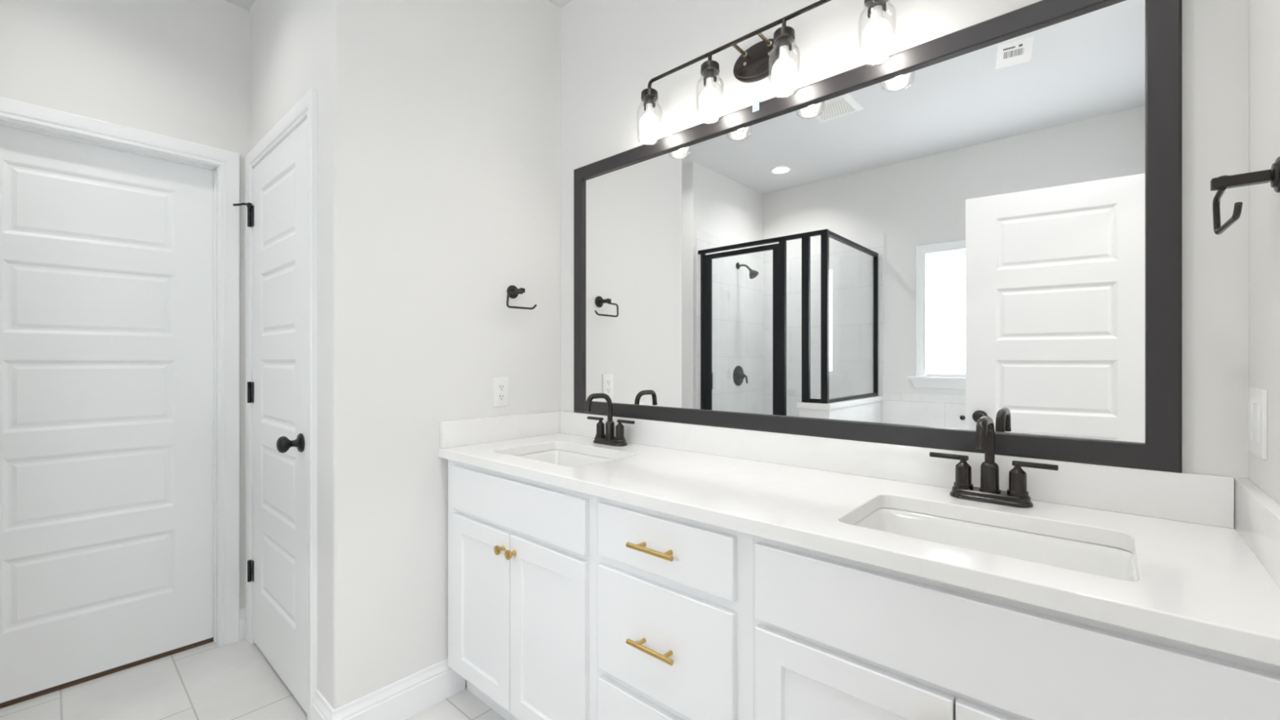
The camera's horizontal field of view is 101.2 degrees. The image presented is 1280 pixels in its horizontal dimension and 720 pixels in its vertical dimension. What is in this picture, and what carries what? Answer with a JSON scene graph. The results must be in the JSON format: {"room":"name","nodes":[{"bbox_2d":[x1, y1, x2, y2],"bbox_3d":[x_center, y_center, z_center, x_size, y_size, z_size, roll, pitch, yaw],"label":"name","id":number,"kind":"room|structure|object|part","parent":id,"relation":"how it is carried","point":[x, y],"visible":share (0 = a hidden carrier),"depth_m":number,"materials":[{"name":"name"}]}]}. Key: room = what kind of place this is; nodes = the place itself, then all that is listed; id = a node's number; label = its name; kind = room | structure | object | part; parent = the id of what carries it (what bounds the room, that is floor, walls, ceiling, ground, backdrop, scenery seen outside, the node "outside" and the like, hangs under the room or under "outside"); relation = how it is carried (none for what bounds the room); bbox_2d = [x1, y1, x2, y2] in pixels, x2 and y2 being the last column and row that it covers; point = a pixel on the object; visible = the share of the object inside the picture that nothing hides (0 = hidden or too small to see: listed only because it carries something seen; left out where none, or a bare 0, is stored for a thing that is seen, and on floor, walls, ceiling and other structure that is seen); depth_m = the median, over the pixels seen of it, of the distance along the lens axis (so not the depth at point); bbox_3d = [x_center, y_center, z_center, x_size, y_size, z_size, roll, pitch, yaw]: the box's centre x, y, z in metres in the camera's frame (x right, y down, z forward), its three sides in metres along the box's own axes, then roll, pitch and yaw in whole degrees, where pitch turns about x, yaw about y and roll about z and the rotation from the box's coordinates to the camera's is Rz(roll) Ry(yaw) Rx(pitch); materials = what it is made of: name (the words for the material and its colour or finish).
{"room":"bathroom","nodes":[
{"label":"bathroom","id":0,"kind":"room"},
{"bbox_2d":[0,0,248,608],"bbox_3d":[-2.078,-0.163,2.005,0.100,2.765,1.140,0,0,42],"label":"wall","id":1,"kind":"structure","parent":0,"point":[174,68],"depth_m":2.07,"materials":[{"name":"white paint"}]},
{"bbox_2d":[0,125,213,702],"bbox_3d":[-2.071,0.190,2.002,0.108,2.024,0.714,0,0,42],"label":"door","id":2,"kind":"structure","parent":1,"relation":"in","point":[106,255],"depth_m":2.02,"materials":[{"name":"white paint"}]},
{"bbox_2d":[0,96,239,645],"bbox_3d":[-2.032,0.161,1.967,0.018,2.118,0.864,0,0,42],"label":"trim","id":3,"kind":"structure","parent":1,"relation":"attached to","point":[228,162],"depth_m":2.25,"materials":[{"name":"white paint"}]},
{"bbox_2d":[239,606,244,640],"bbox_3d":[-1.735,1.153,2.304,0.016,0.134,0.038,0,0,42],"label":"baseboard","id":4,"kind":"structure","parent":1,"relation":"attached to","point":[242,621],"depth_m":2.29,"materials":[{"name":"white paint"}]},
{"bbox_2d":[0,639,506,719],"bbox_3d":[-0.043,1.260,0.069,5.755,0.080,3.146,0,0,42],"label":"floor","id":5,"kind":"structure","parent":0,"point":[234,681],"depth_m":1.91,"materials":[{"name":"grey tile"}]},
{"bbox_2d":[0,637,213,708],"bbox_3d":[-2.102,1.216,2.029,0.052,0.009,0.718,0,0,42],"label":"threshold","id":6,"kind":"object","parent":5,"relation":"on","point":[3,704],"visible":0.56,"depth_m":2.03,"materials":[{"name":"brown wood"}]},
{"bbox_2d":[448,459,596,719],"bbox_3d":[-0.248,0.787,1.813,0.774,0.866,0.565,0,0,42],"label":"base cabinet","id":7,"kind":"object","parent":5,"relation":"on","point":[522,552],"visible":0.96,"depth_m":1.57,"materials":[{"name":"white paint"}]},
{"bbox_3d":[-0.522,0.808,1.731,0.338,0.544,0.019,0,0,42],"label":"door","id":8,"kind":"part","parent":7,"relation":"part of","materials":[{"name":"white paint"}]},
{"bbox_3d":[-0.431,0.583,1.618,0.030,0.030,0.029,0,0,42],"label":"knob","id":9,"kind":"part","parent":7,"relation":"part of","materials":[{"name":"gold metal"}]},
{"bbox_3d":[-0.388,0.583,1.580,0.030,0.030,0.029,0,0,42],"label":"knob","id":10,"kind":"part","parent":7,"relation":"part of","materials":[{"name":"gold metal"}]},
{"bbox_3d":[-0.266,0.808,1.504,0.338,0.544,0.019,0,0,42],"label":"door","id":11,"kind":"part","parent":7,"relation":"part of","materials":[{"name":"white paint"}]},
{"bbox_2d":[596,496,753,719],"bbox_3d":[0.213,0.787,1.400,0.461,0.866,0.572,0,0,42],"label":"base cabinet","id":12,"kind":"object","parent":5,"relation":"on","point":[675,594],"visible":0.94,"depth_m":1.20,"materials":[{"name":"white paint"}]},
{"bbox_3d":[0.048,0.948,1.225,0.401,0.264,0.019,0,0,42],"label":"drawer","id":13,"kind":"part","parent":12,"relation":"part of","materials":[{"name":"white paint"}]},
{"bbox_3d":[0.028,0.664,1.206,0.135,0.012,0.036,0,0,42],"label":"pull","id":14,"kind":"part","parent":12,"relation":"part of","materials":[{"name":"gold metal"}]},
{"bbox_3d":[0.028,0.436,1.206,0.135,0.012,0.036,0,0,42],"label":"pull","id":15,"kind":"part","parent":12,"relation":"part of","materials":[{"name":"gold metal"}]},
{"bbox_3d":[0.048,0.659,1.225,0.401,0.266,0.019,0,0,42],"label":"drawer","id":16,"kind":"part","parent":12,"relation":"part of","materials":[{"name":"white paint"}]},
{"bbox_3d":[0.048,0.434,1.225,0.401,0.133,0.019,0,0,42],"label":"drawer","id":17,"kind":"part","parent":12,"relation":"part of","materials":[{"name":"white paint"}]},
{"bbox_2d":[753,535,1279,719],"bbox_3d":[0.663,0.787,1.005,0.736,0.866,0.565,0,0,42],"label":"base cabinet","id":18,"kind":"object","parent":5,"relation":"on","point":[835,637],"visible":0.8,"depth_m":0.83,"materials":[{"name":"white paint"}]},
{"bbox_3d":[0.365,0.807,0.943,0.346,0.546,0.019,0,0,42],"label":"door","id":19,"kind":"part","parent":18,"relation":"part of","materials":[{"name":"white paint"}]},
{"bbox_2d":[439,410,1279,666],"bbox_3d":[0.209,0.286,1.437,1.994,0.128,0.564,0,0,42],"label":"countertop","id":20,"kind":"structure","parent":18,"relation":"on","point":[1205,548],"depth_m":1.08,"materials":[{"name":"white stone"}]},
{"bbox_2d":[515,449,612,466],"bbox_3d":[-0.262,0.424,1.802,0.480,0.148,0.336,0,0,42],"label":"sink","id":21,"kind":"object","parent":20,"relation":"in","point":[560,457],"visible":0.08,"depth_m":1.99,"materials":[{"name":"white ceramic"}]},
{"bbox_2d":[585,392,635,446],"bbox_3d":[-0.114,0.220,1.989,0.180,0.194,0.180,0,0,-4],"label":"faucet","id":22,"kind":"object","parent":20,"relation":"on","point":[607,437],"visible":1,"depth_m":1.97,"materials":[{"name":"brown metal"}]},
{"bbox_3d":[-0.174,0.227,2.043,0.080,0.010,0.013,0,0,42],"label":"lever","id":23,"kind":"part","parent":22,"relation":"part of","materials":[{"name":"brown metal"}]},
{"bbox_3d":[-0.151,0.178,1.946,0.021,0.110,0.133,0,0,42],"label":"spout","id":24,"kind":"part","parent":22,"relation":"part of","materials":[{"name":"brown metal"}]},
{"bbox_3d":[-0.114,0.264,1.989,0.041,0.065,0.041,0,0,42],"label":"spout","id":25,"kind":"part","parent":22,"relation":"part of","materials":[{"name":"brown metal"}]},
{"bbox_3d":[-0.114,0.306,1.989,0.158,0.021,0.060,0,0,42],"label":"plate","id":26,"kind":"part","parent":22,"relation":"part of","materials":[{"name":"brown metal"}]},
{"bbox_3d":[-0.052,0.227,1.935,0.080,0.010,0.013,0,0,42],"label":"lever","id":27,"kind":"part","parent":22,"relation":"part of","materials":[{"name":"brown metal"}]},
{"bbox_2d":[929,416,1058,507],"bbox_3d":[0.789,0.220,1.187,0.180,0.194,0.180,0,0,-4],"label":"faucet","id":28,"kind":"object","parent":20,"relation":"on","point":[1017,494],"visible":1,"depth_m":1.17,"materials":[{"name":"brown metal"}]},
{"bbox_3d":[0.729,0.227,1.241,0.080,0.010,0.013,0,0,42],"label":"lever","id":29,"kind":"part","parent":28,"relation":"part of","materials":[{"name":"brown metal"}]},
{"bbox_3d":[0.752,0.178,1.145,0.021,0.110,0.133,0,0,42],"label":"spout","id":30,"kind":"part","parent":28,"relation":"part of","materials":[{"name":"brown metal"}]},
{"bbox_3d":[0.790,0.264,1.187,0.041,0.065,0.041,0,0,42],"label":"spout","id":31,"kind":"part","parent":28,"relation":"part of","materials":[{"name":"brown metal"}]},
{"bbox_3d":[0.790,0.306,1.187,0.158,0.021,0.060,0,0,42],"label":"plate","id":32,"kind":"part","parent":28,"relation":"part of","materials":[{"name":"brown metal"}]},
{"bbox_3d":[0.851,0.227,1.133,0.080,0.010,0.013,0,0,42],"label":"lever","id":33,"kind":"part","parent":28,"relation":"part of","materials":[{"name":"brown metal"}]},
{"bbox_2d":[853,507,1137,581],"bbox_3d":[0.643,0.424,0.999,0.480,0.148,0.336,0,0,42],"label":"sink","id":34,"kind":"object","parent":20,"relation":"in","point":[1104,561],"visible":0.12,"depth_m":1.08,"materials":[{"name":"white ceramic"}]},
{"bbox_3d":[0.627,0.807,0.711,0.346,0.546,0.019,0,0,42],"label":"door","id":35,"kind":"part","parent":18,"relation":"part of","materials":[{"name":"white paint"}]},
{"bbox_2d":[248,0,322,694],"bbox_3d":[-1.344,-0.163,2.049,0.940,2.765,0.100,0,0,42],"label":"wall","id":36,"kind":"structure","parent":0,"point":[286,36],"depth_m":1.90,"materials":[{"name":"white paint"}]},
{"bbox_2d":[232,120,306,713],"bbox_3d":[-1.429,0.192,2.022,0.770,2.016,0.108,0,0,42],"label":"door","id":37,"kind":"structure","parent":36,"relation":"in","point":[279,207],"depth_m":1.98,"materials":[{"name":"white paint"}]},
{"bbox_3d":[-1.194,0.286,1.791,0.066,0.066,0.073,0,0,42],"label":"knob","id":38,"kind":"part","parent":37,"relation":"part of","materials":[{"name":"black metal"}]},
{"bbox_2d":[244,87,316,719],"bbox_3d":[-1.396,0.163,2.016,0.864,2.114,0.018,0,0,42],"label":"trim","id":39,"kind":"structure","parent":36,"relation":"attached to","point":[305,108],"depth_m":1.74,"materials":[{"name":"white paint"}]},
{"bbox_2d":[311,689,333,719],"bbox_3d":[-1.006,1.153,1.671,0.165,0.134,0.016,0,0,42],"label":"baseboard","id":40,"kind":"structure","parent":36,"relation":"attached to","point":[322,709],"depth_m":1.68,"materials":[{"name":"white paint"}]},
{"bbox_2d":[224,0,572,10],"bbox_3d":[-0.043,-1.590,0.069,5.755,0.090,3.146,0,0,42],"label":"ceiling","id":41,"kind":"structure","parent":0,"point":[246,4],"depth_m":2.27,"materials":[{"name":"white paint"}]},
{"bbox_2d":[322,0,560,709],"bbox_3d":[-0.688,-0.163,2.005,0.100,2.765,0.906,0,0,42],"label":"wall","id":42,"kind":"structure","parent":0,"point":[442,118],"depth_m":1.82,"materials":[{"name":"white paint"}]},
{"bbox_2d":[331,657,465,719],"bbox_3d":[-0.804,1.153,1.786,0.016,0.134,0.455,0,0,42],"label":"baseboard","id":43,"kind":"structure","parent":42,"relation":"attached to","point":[402,699],"depth_m":1.79,"materials":[{"name":"white paint"}]},
{"bbox_2d":[493,377,508,406],"bbox_3d":[-0.549,0.126,2.079,0.008,0.114,0.070,0,0,42],"label":"wall outlet","id":44,"kind":"object","parent":42,"relation":"attached to","point":[500,384],"visible":1,"depth_m":2.07,"materials":[{"name":"white plastic"}]},
{"bbox_2d":[497,383,504,391],"bbox_3d":[-0.548,0.107,2.077,0.003,0.029,0.029,0,0,42],"label":"receptacle","id":45,"kind":"object","parent":44,"relation":"attached to","point":[500,386],"depth_m":2.07,"materials":[{"name":"grey plastic"}]},
{"bbox_2d":[497,392,504,399],"bbox_3d":[-0.548,0.145,2.077,0.003,0.029,0.029,0,0,42],"label":"receptacle","id":46,"kind":"object","parent":44,"relation":"attached to","point":[500,395],"depth_m":2.08,"materials":[{"name":"grey plastic"}]},
{"bbox_2d":[506,284,537,309],"bbox_3d":[-0.484,-0.252,2.103,0.074,0.100,0.148,0,0,42],"label":"towel ring","id":47,"kind":"object","parent":42,"relation":"attached to","point":[513,291],"visible":1,"depth_m":2.09,"materials":[{"name":"brown metal"}]},
{"bbox_3d":[-0.483,-0.276,2.095,0.062,0.020,0.017,0,0,42],"label":"post","id":48,"kind":"part","parent":47,"relation":"part of","materials":[{"name":"brown metal"}]},
{"bbox_2d":[560,0,1248,479],"bbox_3d":[0.430,-0.163,1.686,2.195,2.765,0.100,0,0,42],"label":"wall","id":49,"kind":"structure","parent":0,"point":[611,50],"depth_m":1.40,"materials":[{"name":"white paint"}]},
{"bbox_2d":[636,0,896,145],"bbox_3d":[0.335,-0.884,1.610,0.850,0.233,0.138,0,0,42],"label":"vanity light","id":50,"kind":"object","parent":49,"relation":"attached to","point":[766,57],"visible":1,"depth_m":1.62,"materials":[{"name":"brown metal"}]},
{"bbox_2d":[636,98,662,145],"bbox_3d":[0.033,-0.843,1.844,0.088,0.149,0.088,0,0,42],"label":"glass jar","id":51,"kind":"object","parent":50,"relation":"on","point":[649,122],"depth_m":1.83,"materials":[{"name":"clear glass"}]},
{"bbox_3d":[0.033,-0.878,1.844,0.033,0.036,0.033,0,0,42],"label":"bulb","id":52,"kind":"part","parent":50,"relation":"part of","materials":[{"name":"white glass"}]},
{"bbox_3d":[0.033,-0.826,1.844,0.068,0.068,0.068,0,0,42],"label":"bulb","id":53,"kind":"part","parent":50,"relation":"part of","materials":[{"name":"white glass"}]},
{"bbox_3d":[0.223,-0.878,1.675,0.033,0.036,0.033,0,0,42],"label":"bulb","id":54,"kind":"part","parent":50,"relation":"part of","materials":[{"name":"white glass"}]},
{"bbox_3d":[0.223,-0.826,1.675,0.068,0.068,0.068,0,0,42],"label":"bulb","id":55,"kind":"part","parent":50,"relation":"part of","materials":[{"name":"white glass"}]},
{"bbox_2d":[697,71,724,124],"bbox_3d":[0.223,-0.843,1.675,0.088,0.149,0.088,0,0,42],"label":"glass jar","id":56,"kind":"object","parent":50,"relation":"on","point":[710,99],"depth_m":1.66,"materials":[{"name":"clear glass"}]},
{"bbox_3d":[0.312,-0.973,1.649,0.016,0.016,0.072,0,0,42],"label":"arm","id":57,"kind":"part","parent":50,"relation":"part of","materials":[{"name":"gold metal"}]},
{"bbox_3d":[0.376,-0.973,1.591,0.016,0.016,0.072,0,0,42],"label":"arm","id":58,"kind":"part","parent":50,"relation":"part of","materials":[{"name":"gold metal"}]},
{"bbox_2d":[768,39,799,98],"bbox_3d":[0.413,-0.843,1.506,0.088,0.149,0.088,0,0,42],"label":"glass jar","id":59,"kind":"object","parent":50,"relation":"on","point":[784,70],"depth_m":1.49,"materials":[{"name":"clear glass"}]},
{"bbox_3d":[0.413,-0.878,1.506,0.033,0.036,0.033,0,0,42],"label":"bulb","id":60,"kind":"part","parent":50,"relation":"part of","materials":[{"name":"white glass"}]},
{"bbox_3d":[0.413,-0.826,1.506,0.068,0.068,0.068,0,0,42],"label":"bulb","id":61,"kind":"part","parent":50,"relation":"part of","materials":[{"name":"white glass"}]},
{"bbox_3d":[0.603,-0.878,1.338,0.033,0.036,0.033,0,0,42],"label":"bulb","id":62,"kind":"part","parent":50,"relation":"part of","materials":[{"name":"white glass"}]},
{"bbox_2d":[857,0,896,64],"bbox_3d":[0.603,-0.843,1.338,0.088,0.149,0.088,0,0,42],"label":"glass jar","id":63,"kind":"object","parent":50,"relation":"on","point":[877,34],"depth_m":1.32,"materials":[{"name":"clear glass"}]},
{"bbox_3d":[0.603,-0.826,1.338,0.068,0.068,0.068,0,0,42],"label":"bulb","id":64,"kind":"part","parent":50,"relation":"part of","materials":[{"name":"white glass"}]},
{"bbox_2d":[573,0,1182,473],"bbox_3d":[0.397,-0.291,1.633,1.796,1.027,0.020,0,0,42],"label":"wall mirror","id":65,"kind":"object","parent":49,"relation":"attached to","point":[917,246],"visible":1,"depth_m":1.34,"materials":[{"name":"black mirror"}]},
{"bbox_2d":[752,97,762,112],"bbox_3d":[0.370,-0.803,1.656,0.023,0.047,0.022,0,0,42],"label":"tape","id":66,"kind":"object","parent":65,"relation":"attached to","point":[756,105],"visible":0.94,"depth_m":1.65,"materials":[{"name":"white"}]},
{"bbox_2d":[995,35,1033,69],"bbox_3d":[0.868,-0.712,1.219,0.072,0.061,0.001,0,0,42],"label":"barcode sticker","id":67,"kind":"object","parent":65,"relation":"attached to","point":[1018,51],"visible":1,"depth_m":1.22,"materials":[{"name":"white paper"}]},
{"bbox_2d":[560,410,1234,528],"bbox_3d":[0.390,0.270,1.641,1.954,0.095,0.020,0,0,42],"label":"backsplash","id":68,"kind":"structure","parent":49,"relation":"attached to","point":[1188,497],"depth_m":1.31,"materials":[{"name":"white stone"}]},
{"bbox_2d":[1248,0,1279,505],"bbox_3d":[0.202,-0.163,-0.149,0.100,2.765,2.946,0,0,42],"label":"wall","id":69,"kind":"structure","parent":0,"point":[1264,15],"depth_m":0.89,"materials":[{"name":"white paint"}]},
{"bbox_2d":[1210,155,1279,235],"bbox_3d":[0.944,-0.259,0.818,0.074,0.100,0.148,0,0,42],"label":"towel ring","id":70,"kind":"object","parent":69,"relation":"attached to","point":[1220,184],"visible":1,"depth_m":0.82,"materials":[{"name":"brown metal"}]},
{"bbox_3d":[0.943,-0.283,0.825,0.062,0.020,0.017,0,0,42],"label":"post","id":71,"kind":"part","parent":70,"relation":"part of","materials":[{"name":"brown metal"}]},
{"bbox_2d":[1247,387,1267,459],"bbox_3d":[1.076,0.108,0.918,0.009,0.116,0.118,0,0,42],"label":"light switch","id":72,"kind":"object","parent":69,"relation":"attached to","point":[1257,404],"visible":1,"depth_m":0.89,"materials":[{"name":"white plastic"}]}
]}

